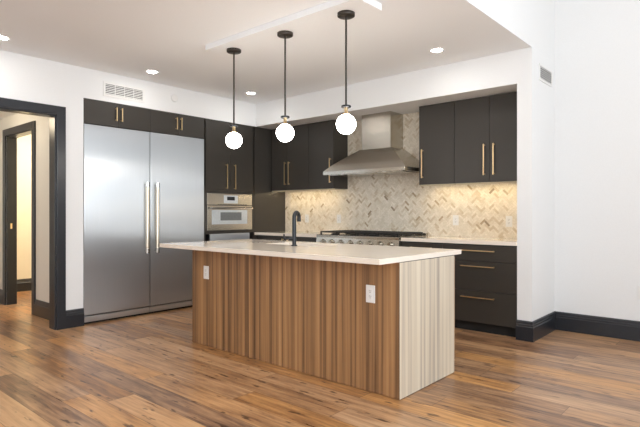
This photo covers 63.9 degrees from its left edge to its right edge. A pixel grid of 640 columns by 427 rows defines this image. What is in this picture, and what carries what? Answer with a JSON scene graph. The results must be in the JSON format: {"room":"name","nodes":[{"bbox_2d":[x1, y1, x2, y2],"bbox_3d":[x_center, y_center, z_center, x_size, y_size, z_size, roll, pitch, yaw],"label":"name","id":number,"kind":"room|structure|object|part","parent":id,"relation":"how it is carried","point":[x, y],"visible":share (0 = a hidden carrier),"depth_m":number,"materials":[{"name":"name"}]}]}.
{"room":"kitchen","nodes":[
{"label":"kitchen","id":0,"kind":"room"},
{"bbox_2d":[0,111,16,118],"bbox_3d":[-4.435,-1.291,5.826,3.100,0.100,1.970,0,0,41],"label":"ceiling","id":1,"kind":"structure","parent":0,"point":[3,114],"depth_m":6.48,"materials":[{"name":"paint"}]},
{"bbox_2d":[0,113,48,304],"bbox_3d":[-3.774,-0.021,6.477,2.960,2.440,0.120,0,0,41],"label":"wall","id":2,"kind":"structure","parent":0,"point":[42,123],"depth_m":5.92,"materials":[{"name":"white paint"}]},
{"bbox_2d":[3,121,35,314],"bbox_3d":[-3.699,0.060,6.398,1.067,2.277,0.140,0,0,41],"label":"trim","id":3,"kind":"structure","parent":2,"relation":"attached to","point":[9,166],"depth_m":6.65,"materials":[{"name":"grey paint"}]},
{"bbox_2d":[0,289,48,319],"bbox_3d":[-3.820,1.106,6.424,2.960,0.186,0.020,0,0,41],"label":"baseboard","id":4,"kind":"structure","parent":2,"relation":"attached to","point":[41,308],"depth_m":5.88,"materials":[{"name":"grey paint"}]},
{"bbox_2d":[0,50,266,309],"bbox_3d":[-3.697,-0.172,4.207,0.140,2.743,9.700,0,0,41],"label":"wall","id":5,"kind":"structure","parent":0,"point":[22,77],"depth_m":5.40,"materials":[{"name":"white paint"}]},
{"bbox_2d":[0,97,65,329],"bbox_3d":[-3.100,0.054,4.875,0.162,2.290,1.261,0,0,41],"label":"trim","id":6,"kind":"structure","parent":5,"relation":"attached to","point":[56,114],"depth_m":5.26,"materials":[{"name":"grey paint"}]},
{"bbox_2d":[66,308,83,328],"bbox_3d":[-4.666,1.106,2.973,0.020,0.186,6.566,0,0,41],"label":"baseboard","id":7,"kind":"structure","parent":5,"relation":"attached to","point":[74,317],"depth_m":5.37,"materials":[{"name":"grey paint"}]},
{"bbox_2d":[83,98,149,131],"bbox_3d":[-2.473,-1.089,5.934,0.635,0.267,0.776,0,0,41],"label":"upper cabinet","id":8,"kind":"object","parent":5,"relation":"attached to","point":[95,112],"visible":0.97,"depth_m":5.71,"materials":[{"name":"grey paint"}]},
{"bbox_3d":[-2.393,-1.087,5.611,0.020,0.257,0.379,0,0,41],"label":"door","id":9,"kind":"part","parent":8,"relation":"part of","materials":[{"name":"grey paint"}]},
{"bbox_3d":[-2.268,-1.096,5.713,0.035,0.150,0.010,0,0,41],"label":"handle","id":10,"kind":"part","parent":8,"relation":"part of","materials":[{"name":"gold metal"}]},
{"bbox_3d":[-2.139,-1.087,5.902,0.020,0.257,0.385,0,0,41],"label":"door","id":11,"kind":"part","parent":8,"relation":"part of","materials":[{"name":"grey paint"}]},
{"bbox_2d":[103,81,144,102],"bbox_3d":[-2.210,-1.363,5.798,0.010,0.165,0.495,0,0,41],"label":"air vent","id":12,"kind":"object","parent":5,"relation":"in","point":[110,89],"visible":1,"depth_m":5.79,"materials":[{"name":"white plastic"}]},
{"bbox_2d":[171,94,177,101],"bbox_3d":[-1.783,-1.404,6.283,0.016,0.090,0.090,0,0,41],"label":"disc","id":13,"kind":"object","parent":5,"relation":"attached to","point":[174,98],"visible":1,"depth_m":6.27,"materials":[{"name":"white plastic"}]},
{"bbox_2d":[149,109,203,138],"bbox_3d":[-1.963,-1.089,6.519,0.635,0.267,0.772,0,0,41],"label":"upper cabinet","id":14,"kind":"object","parent":5,"relation":"attached to","point":[162,122],"visible":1,"depth_m":6.30,"materials":[{"name":"grey paint"}]},
{"bbox_3d":[-1.883,-1.087,6.196,0.020,0.257,0.377,0,0,41],"label":"door","id":15,"kind":"part","parent":14,"relation":"part of","materials":[{"name":"grey paint"}]},
{"bbox_3d":[-1.631,-1.087,6.485,0.020,0.257,0.383,0,0,41],"label":"door","id":16,"kind":"part","parent":14,"relation":"part of","materials":[{"name":"grey paint"}]},
{"bbox_2d":[0,0,548,103],"bbox_3d":[-2.253,-1.594,2.948,3.972,0.100,9.700,0,0,41],"label":"ceiling","id":17,"kind":"structure","parent":0,"point":[128,38],"depth_m":4.57,"materials":[{"name":"paint"}]},
{"bbox_2d":[0,35,9,39],"bbox_3d":[-2.806,-1.541,4.512,0.132,0.006,0.132,0,0,41],"label":"recessed light","id":18,"kind":"object","parent":17,"relation":"in","point":[2,37],"visible":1,"depth_m":4.52,"materials":[{"name":"white"}]},
{"bbox_2d":[146,70,157,73],"bbox_3d":[-1.836,-1.541,5.606,0.132,0.006,0.132,0,0,41],"label":"recessed light","id":19,"kind":"object","parent":17,"relation":"in","point":[147,71],"visible":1,"depth_m":5.59,"materials":[{"name":"white plastic"}]},
{"bbox_2d":[205,0,381,57],"bbox_3d":[-0.299,-1.519,4.254,1.750,0.050,0.295,0,0,41],"label":"trim","id":20,"kind":"structure","parent":17,"relation":"attached to","point":[324,15],"depth_m":4.11,"materials":[{"name":"paint"}]},
{"bbox_2d":[226,47,241,147],"bbox_3d":[-0.789,-1.041,4.700,0.148,0.904,0.148,0,0,41],"label":"pendant light","id":21,"kind":"object","parent":20,"relation":"hanging from","point":[233,139],"visible":1,"depth_m":4.67,"materials":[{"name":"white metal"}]},
{"bbox_3d":[-0.789,-1.135,4.700,0.015,0.669,0.015,0,0,41],"label":"rod","id":22,"kind":"part","parent":21,"relation":"part of","materials":[{"name":"brown metal"}]},
{"bbox_3d":[-0.789,-0.663,4.700,0.148,0.148,0.148,0,0,41],"label":"globe","id":23,"kind":"part","parent":21,"relation":"part of","materials":[{"name":"white glass"}]},
{"bbox_2d":[276,30,293,141],"bbox_3d":[-0.290,-1.041,4.265,0.148,0.904,0.148,0,0,41],"label":"pendant light","id":24,"kind":"object","parent":20,"relation":"hanging from","point":[285,132],"visible":1,"depth_m":4.24,"materials":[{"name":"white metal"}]},
{"bbox_3d":[-0.290,-1.135,4.265,0.015,0.669,0.015,0,0,41],"label":"rod","id":25,"kind":"part","parent":24,"relation":"part of","materials":[{"name":"brown metal"}]},
{"bbox_3d":[-0.290,-0.663,4.265,0.148,0.148,0.148,0,0,41],"label":"globe","id":26,"kind":"part","parent":24,"relation":"part of","materials":[{"name":"white glass"}]},
{"bbox_2d":[336,10,355,133],"bbox_3d":[0.195,-1.041,3.841,0.148,0.904,0.148,0,0,41],"label":"pendant light","id":27,"kind":"object","parent":20,"relation":"hanging from","point":[345,124],"visible":1,"depth_m":3.81,"materials":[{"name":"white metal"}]},
{"bbox_3d":[0.195,-1.135,3.841,0.015,0.669,0.015,0,0,41],"label":"rod","id":28,"kind":"part","parent":27,"relation":"part of","materials":[{"name":"brown metal"}]},
{"bbox_3d":[0.195,-0.663,3.841,0.148,0.148,0.148,0,0,41],"label":"globe","id":29,"kind":"part","parent":27,"relation":"part of","materials":[{"name":"white glass"}]},
{"bbox_2d":[430,48,443,52],"bbox_3d":[1.110,-1.541,4.866,0.132,0.006,0.132,0,0,41],"label":"recessed light","id":30,"kind":"object","parent":17,"relation":"in","point":[434,50],"visible":1,"depth_m":4.87,"materials":[{"name":"white"}]},
{"bbox_2d":[17,0,554,321],"bbox_3d":[-3.381,-0.926,4.012,7.072,4.250,9.820,0,0,41],"label":"wall","id":31,"kind":"structure","parent":0,"point":[532,21],"depth_m":5.11,"materials":[{"name":"white paint"}]},
{"bbox_2d":[17,278,30,291],"bbox_3d":[-4.011,1.106,8.442,0.020,0.186,2.530,0,0,41],"label":"baseboard","id":32,"kind":"structure","parent":31,"relation":"attached to","point":[22,284],"depth_m":7.84,"materials":[{"name":"grey paint"}]},
{"bbox_2d":[285,112,516,238],"bbox_3d":[0.871,-0.469,6.529,3.695,1.509,0.009,0,0,41],"label":"backsplash","id":33,"kind":"structure","parent":31,"relation":"attached to","point":[384,202],"depth_m":6.34,"materials":[{"name":"tile"}]},
{"bbox_2d":[272,124,309,191],"bbox_3d":[-0.351,-0.762,7.364,0.747,0.919,0.342,0,0,41],"label":"upper cabinet","id":34,"kind":"object","parent":33,"relation":"attached to","point":[290,159],"visible":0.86,"depth_m":7.21,"materials":[{"name":"grey paint"}]},
{"bbox_3d":[-0.577,-0.769,7.394,0.326,0.897,0.020,0,0,41],"label":"door","id":35,"kind":"part","parent":34,"relation":"part of","materials":[{"name":"grey paint"}]},
{"bbox_3d":[-0.420,-0.312,7.285,0.741,0.018,0.018,0,0,41],"label":"light rail","id":36,"kind":"part","parent":34,"relation":"part of","materials":[{"name":"beige wood"}]},
{"bbox_3d":[-0.302,-0.769,7.154,0.396,0.897,0.020,0,0,41],"label":"door","id":37,"kind":"part","parent":34,"relation":"part of","materials":[{"name":"grey paint"}]},
{"bbox_2d":[305,214,308,222],"bbox_3d":[-0.192,0.084,7.444,0.072,0.117,0.008,0,0,41],"label":"outlet","id":38,"kind":"object","parent":33,"relation":"attached to","point":[306,215],"visible":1,"depth_m":7.43,"materials":[{"name":"white plastic"}]},
{"bbox_2d":[309,120,347,190],"bbox_3d":[0.099,-0.762,6.972,0.440,0.919,0.342,0,0,41],"label":"upper cabinet","id":39,"kind":"object","parent":33,"relation":"attached to","point":[328,146],"visible":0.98,"depth_m":6.85,"materials":[{"name":"grey paint"}]},
{"bbox_3d":[0.016,-0.769,6.877,0.438,0.897,0.020,0,0,41],"label":"door","id":40,"kind":"part","parent":39,"relation":"part of","materials":[{"name":"grey paint"}]},
{"bbox_3d":[0.030,-0.312,6.893,0.434,0.018,0.018,0,0,41],"label":"light rail","id":41,"kind":"part","parent":39,"relation":"part of","materials":[{"name":"beige wood"}]},
{"bbox_2d":[337,215,340,222],"bbox_3d":[0.258,0.084,7.051,0.072,0.117,0.008,0,0,41],"label":"outlet","id":42,"kind":"object","parent":33,"relation":"attached to","point":[338,216],"visible":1,"depth_m":7.04,"materials":[{"name":"white plastic"}]},
{"bbox_2d":[323,111,418,176],"bbox_3d":[0.666,-0.848,6.352,1.218,0.750,0.525,0,0,41],"label":"range hood","id":43,"kind":"object","parent":33,"relation":"attached to","point":[382,152],"visible":0.94,"depth_m":6.24,"materials":[{"name":"metal"}]},
{"bbox_2d":[419,101,455,185],"bbox_3d":[1.391,-0.762,5.845,0.436,0.919,0.342,0,0,41],"label":"upper cabinet","id":44,"kind":"object","parent":33,"relation":"attached to","point":[436,121],"visible":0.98,"depth_m":5.73,"materials":[{"name":"grey paint"}]},
{"bbox_3d":[1.163,-0.556,5.840,0.010,0.325,0.035,0,0,41],"label":"handle","id":45,"kind":"part","parent":44,"relation":"part of","materials":[{"name":"gold metal"}]},
{"bbox_3d":[1.322,-0.312,5.766,0.430,0.018,0.018,0,0,41],"label":"light rail","id":46,"kind":"part","parent":44,"relation":"part of","materials":[{"name":"beige wood"}]},
{"bbox_2d":[453,215,458,224],"bbox_3d":[1.565,0.087,5.913,0.072,0.117,0.008,0,0,41],"label":"outlet","id":47,"kind":"object","parent":33,"relation":"attached to","point":[455,217],"visible":1,"depth_m":5.91,"materials":[{"name":"white plastic"}]},
{"bbox_2d":[455,92,516,184],"bbox_3d":[1.852,-0.762,5.443,0.781,0.919,0.342,0,0,41],"label":"upper cabinet","id":48,"kind":"object","parent":33,"relation":"attached to","point":[485,127],"visible":0.81,"depth_m":5.35,"materials":[{"name":"grey paint"}]},
{"bbox_3d":[1.623,-0.769,5.476,0.389,0.897,0.020,0,0,41],"label":"door","id":49,"kind":"part","parent":48,"relation":"part of","materials":[{"name":"grey paint"}]},
{"bbox_3d":[1.713,-0.556,5.361,0.010,0.325,0.035,0,0,41],"label":"handle","id":50,"kind":"part","parent":48,"relation":"part of","materials":[{"name":"gold metal"}]},
{"bbox_3d":[1.783,-0.312,5.364,0.775,0.018,0.018,0,0,41],"label":"light rail","id":51,"kind":"part","parent":48,"relation":"part of","materials":[{"name":"beige wood"}]},
{"bbox_3d":[1.792,-0.556,5.292,0.010,0.325,0.035,0,0,41],"label":"handle","id":52,"kind":"part","parent":48,"relation":"part of","materials":[{"name":"gold metal"}]},
{"bbox_3d":[1.918,-0.769,5.219,0.386,0.897,0.020,0,0,41],"label":"door","id":53,"kind":"part","parent":48,"relation":"part of","materials":[{"name":"grey paint"}]},
{"bbox_2d":[506,216,511,226],"bbox_3d":[2.030,0.094,5.507,0.072,0.117,0.008,0,0,41],"label":"outlet","id":54,"kind":"object","parent":33,"relation":"attached to","point":[508,218],"visible":1,"depth_m":5.50,"materials":[{"name":"white plastic"}]},
{"bbox_2d":[539,63,551,86],"bbox_3d":[2.230,-1.355,5.060,0.010,0.161,0.389,0,0,41],"label":"air vent","id":55,"kind":"object","parent":31,"relation":"in","point":[545,74],"visible":1,"depth_m":5.04,"materials":[{"name":"white plastic"}]},
{"bbox_2d":[516,311,639,341],"bbox_3d":[4.081,1.106,3.367,5.311,0.186,0.695,0,0,41],"label":"baseboard","id":56,"kind":"structure","parent":31,"relation":"attached to","point":[529,331],"depth_m":4.96,"materials":[{"name":"grey paint"}]},
{"bbox_2d":[0,290,639,426],"bbox_3d":[-1.387,1.259,2.260,12.500,0.120,10.200,0,0,41],"label":"floor","id":57,"kind":"structure","parent":0,"point":[147,370],"depth_m":3.54,"materials":[{"name":"brown wood"}]},
{"bbox_2d":[83,124,149,323],"bbox_3d":[-2.463,0.123,5.926,0.702,2.151,0.769,0,0,41],"label":"refrigerator","id":58,"kind":"object","parent":57,"relation":"on","point":[116,161],"visible":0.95,"depth_m":5.72,"materials":[{"name":"metal"}]},
{"bbox_3d":[-2.003,0.059,5.955,0.042,0.810,0.042,0,0,41],"label":"handle","id":59,"kind":"part","parent":58,"relation":"part of","materials":[{"name":"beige metal"}]},
{"bbox_2d":[148,132,203,313],"bbox_3d":[-1.953,0.123,6.510,0.702,2.151,0.765,0,0,41],"label":"refrigerator","id":60,"kind":"object","parent":57,"relation":"on","point":[176,162],"visible":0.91,"depth_m":6.28,"materials":[{"name":"metal"}]},
{"bbox_3d":[-1.918,0.059,6.053,0.042,0.810,0.042,0,0,41],"label":"handle","id":61,"kind":"part","parent":60,"relation":"part of","materials":[{"name":"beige metal"}]},
{"bbox_2d":[204,118,284,240],"bbox_3d":[-1.210,-0.011,7.358,0.667,2.421,1.480,0,0,41],"label":"tall cabinet","id":62,"kind":"object","parent":57,"relation":"on","point":[247,168],"depth_m":7.14,"materials":[{"name":"grey paint"}]},
{"bbox_3d":[-1.363,-0.757,6.792,0.020,0.924,0.422,0,0,41],"label":"door","id":63,"kind":"part","parent":62,"relation":"part of","materials":[{"name":"grey paint"}]},
{"bbox_3d":[-1.405,0.471,7.097,0.617,0.385,0.678,0,0,41],"label":"warming drawer","id":64,"kind":"part","parent":62,"relation":"part of","materials":[{"name":"silver metal"}]},
{"bbox_2d":[206,193,252,230],"bbox_3d":[-1.401,-0.011,7.093,0.629,0.491,0.768,0,0,41],"label":"wall oven","id":65,"kind":"object","parent":62,"relation":"in","point":[223,211],"visible":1,"depth_m":6.89,"materials":[{"name":"metal"}]},
{"bbox_3d":[-1.216,0.069,6.932,0.026,0.332,0.768,0,0,41],"label":"door","id":66,"kind":"part","parent":65,"relation":"part of","materials":[{"name":"metal"}]},
{"bbox_3d":[-1.218,-0.179,6.933,0.022,0.153,0.768,0,0,41],"label":"control panel","id":67,"kind":"part","parent":65,"relation":"part of","materials":[{"name":"metal"}]},
{"bbox_3d":[-1.204,-0.179,6.931,0.002,0.107,0.240,0,0,41],"label":"display plate","id":68,"kind":"part","parent":65,"relation":"part of","materials":[{"name":"white plastic"}]},
{"bbox_3d":[-1.185,-0.063,6.905,0.057,0.026,0.708,0,0,41],"label":"handle","id":69,"kind":"part","parent":65,"relation":"part of","materials":[{"name":"metal"}]},
{"bbox_3d":[-1.220,-0.009,6.957,0.020,0.567,0.820,0,0,41],"label":"frame","id":70,"kind":"part","parent":62,"relation":"part of","materials":[{"name":"grey paint"}]},
{"bbox_3d":[-1.081,-0.757,7.116,0.020,0.924,0.429,0,0,41],"label":"door","id":71,"kind":"part","parent":62,"relation":"part of","materials":[{"name":"grey paint"}]},
{"bbox_3d":[-0.734,-0.011,7.514,0.020,2.421,0.618,0,0,41],"label":"panel","id":72,"kind":"part","parent":62,"relation":"part of","materials":[{"name":"grey paint"}]},
{"bbox_2d":[257,235,315,241],"bbox_3d":[-0.280,0.757,7.107,1.194,0.883,0.633,0,0,41],"label":"base cabinet","id":73,"kind":"object","parent":57,"relation":"on","point":[264,237],"visible":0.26,"depth_m":6.91,"materials":[{"name":"grey paint"}]},
{"bbox_3d":[-0.669,0.713,7.087,0.576,0.768,0.020,0,0,41],"label":"door","id":74,"kind":"part","parent":73,"relation":"part of","materials":[{"name":"grey paint"}]},
{"bbox_2d":[254,231,331,236],"bbox_3d":[-0.276,0.296,7.112,1.196,0.038,0.619,0,0,41],"label":"countertop","id":75,"kind":"structure","parent":73,"relation":"on","point":[275,233],"depth_m":6.98,"materials":[{"name":"beige stone"}]},
{"bbox_3d":[-0.229,0.713,6.703,0.584,0.768,0.020,0,0,41],"label":"door","id":76,"kind":"part","parent":73,"relation":"part of","materials":[{"name":"grey paint"}]},
{"bbox_2d":[192,250,454,399],"bbox_3d":[-0.070,0.760,4.316,2.245,0.878,0.809,0,0,41],"label":"kitchen island","id":77,"kind":"object","parent":57,"relation":"on","point":[308,316],"visible":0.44,"depth_m":3.71,"materials":[{"name":"brown wood"}]},
{"bbox_2d":[204,266,208,278],"bbox_3d":[-1.023,0.537,4.605,0.072,0.117,0.008,0,0,41],"label":"outlet","id":78,"kind":"object","parent":77,"relation":"attached to","point":[206,268],"visible":1,"depth_m":4.59,"materials":[{"name":"white plastic"}]},
{"bbox_2d":[159,239,460,264],"bbox_3d":[-0.196,0.302,4.357,2.455,0.035,1.113,0,0,41],"label":"island countertop","id":79,"kind":"structure","parent":77,"relation":"on","point":[337,252],"depth_m":3.97,"materials":[{"name":"beige stone"}]},
{"bbox_2d":[283,210,300,245],"bbox_3d":[-0.223,0.133,4.426,0.175,0.304,0.090,0,0,-38],"label":"faucet","id":80,"kind":"object","parent":79,"relation":"on","point":[295,213],"visible":1,"depth_m":4.39,"materials":[{"name":"black metal"}]},
{"bbox_3d":[-0.203,0.130,4.446,0.035,0.298,0.127,0,0,24],"label":"spout","id":81,"kind":"part","parent":80,"relation":"part of","materials":[{"name":"black metal"}]},
{"bbox_2d":[366,285,374,302],"bbox_3d":[0.336,0.542,3.420,0.072,0.117,0.008,0,0,41],"label":"outlet","id":82,"kind":"object","parent":77,"relation":"attached to","point":[370,289],"visible":1,"depth_m":3.42,"materials":[{"name":"white plastic"}]},
{"bbox_2d":[368,289,371,298],"bbox_3d":[0.334,0.542,3.418,0.034,0.068,0.002,0,0,41],"label":"receptacle","id":83,"kind":"object","parent":82,"relation":"attached to","point":[369,290],"depth_m":3.42,"materials":[{"name":"white plastic"}]},
{"bbox_3d":[0.758,0.758,3.560,0.002,0.874,0.756,0,0,41],"label":"panel","id":84,"kind":"part","parent":77,"relation":"part of","materials":[{"name":"laminate"}]},
{"bbox_3d":[0.802,0.716,4.035,0.552,0.767,0.018,0,0,41],"label":"door","id":85,"kind":"part","parent":77,"relation":"part of","materials":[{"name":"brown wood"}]},
{"bbox_2d":[316,230,427,246],"bbox_3d":[0.611,0.715,6.286,1.218,0.968,0.693,0,0,41],"label":"range","id":86,"kind":"object","parent":57,"relation":"on","point":[364,237],"visible":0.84,"depth_m":6.07,"materials":[{"name":"metal"}]},
{"bbox_3d":[0.428,0.349,6.076,1.218,0.150,0.062,0,0,41],"label":"control panel","id":87,"kind":"part","parent":86,"relation":"part of","materials":[{"name":"metal"}]},
{"bbox_2d":[316,233,420,239],"bbox_3d":[0.625,0.289,6.302,1.218,0.030,0.649,0,0,41],"label":"cooktop","id":88,"kind":"object","parent":86,"relation":"in","point":[334,236],"depth_m":6.09,"materials":[{"name":"metal"}]},
{"bbox_2d":[402,241,443,248],"bbox_3d":[1.282,0.757,5.746,0.492,0.883,0.633,0,0,41],"label":"base cabinet","id":89,"kind":"object","parent":57,"relation":"on","point":[404,243],"visible":0.17,"depth_m":5.53,"materials":[{"name":"grey paint"}]},
{"bbox_2d":[443,243,516,336],"bbox_3d":[1.760,0.757,5.329,0.773,0.883,0.633,0,0,41],"label":"base cabinet","id":90,"kind":"object","parent":57,"relation":"on","point":[485,275],"visible":0.76,"depth_m":5.07,"materials":[{"name":"grey paint"}]},
{"bbox_2d":[401,236,516,245],"bbox_3d":[1.578,0.296,5.496,1.269,0.038,0.619,0,0,41],"label":"countertop","id":91,"kind":"structure","parent":90,"relation":"on","point":[435,239],"depth_m":5.30,"materials":[{"name":"beige stone"}]},
{"bbox_3d":[1.564,0.845,5.103,0.350,0.010,0.035,0,0,41],"label":"handle","id":92,"kind":"part","parent":90,"relation":"part of","materials":[{"name":"gold metal"}]},
{"bbox_3d":[1.564,0.535,5.103,0.350,0.010,0.035,0,0,41],"label":"handle","id":93,"kind":"part","parent":90,"relation":"part of","materials":[{"name":"gold metal"}]},
{"bbox_3d":[1.564,0.379,5.103,0.350,0.010,0.035,0,0,41],"label":"handle","id":94,"kind":"part","parent":90,"relation":"part of","materials":[{"name":"gold metal"}]},
{"bbox_3d":[1.582,0.406,5.124,0.771,0.154,0.020,0,0,41],"label":"drawer","id":95,"kind":"part","parent":90,"relation":"part of","materials":[{"name":"grey paint"}]},
{"bbox_3d":[1.582,0.940,5.124,0.771,0.314,0.020,0,0,41],"label":"drawer","id":96,"kind":"part","parent":90,"relation":"part of","materials":[{"name":"grey paint"}]},
{"bbox_3d":[1.582,0.633,5.124,0.771,0.292,0.020,0,0,41],"label":"drawer","id":97,"kind":"part","parent":90,"relation":"part of","materials":[{"name":"grey paint"}]},
{"bbox_2d":[555,0,639,320],"bbox_3d":[4.463,-0.926,3.591,5.308,4.250,0.145,0,0,41],"label":"wall","id":98,"kind":"structure","parent":0,"point":[597,42],"depth_m":5.02,"materials":[{"name":"white paint"}]}
]}

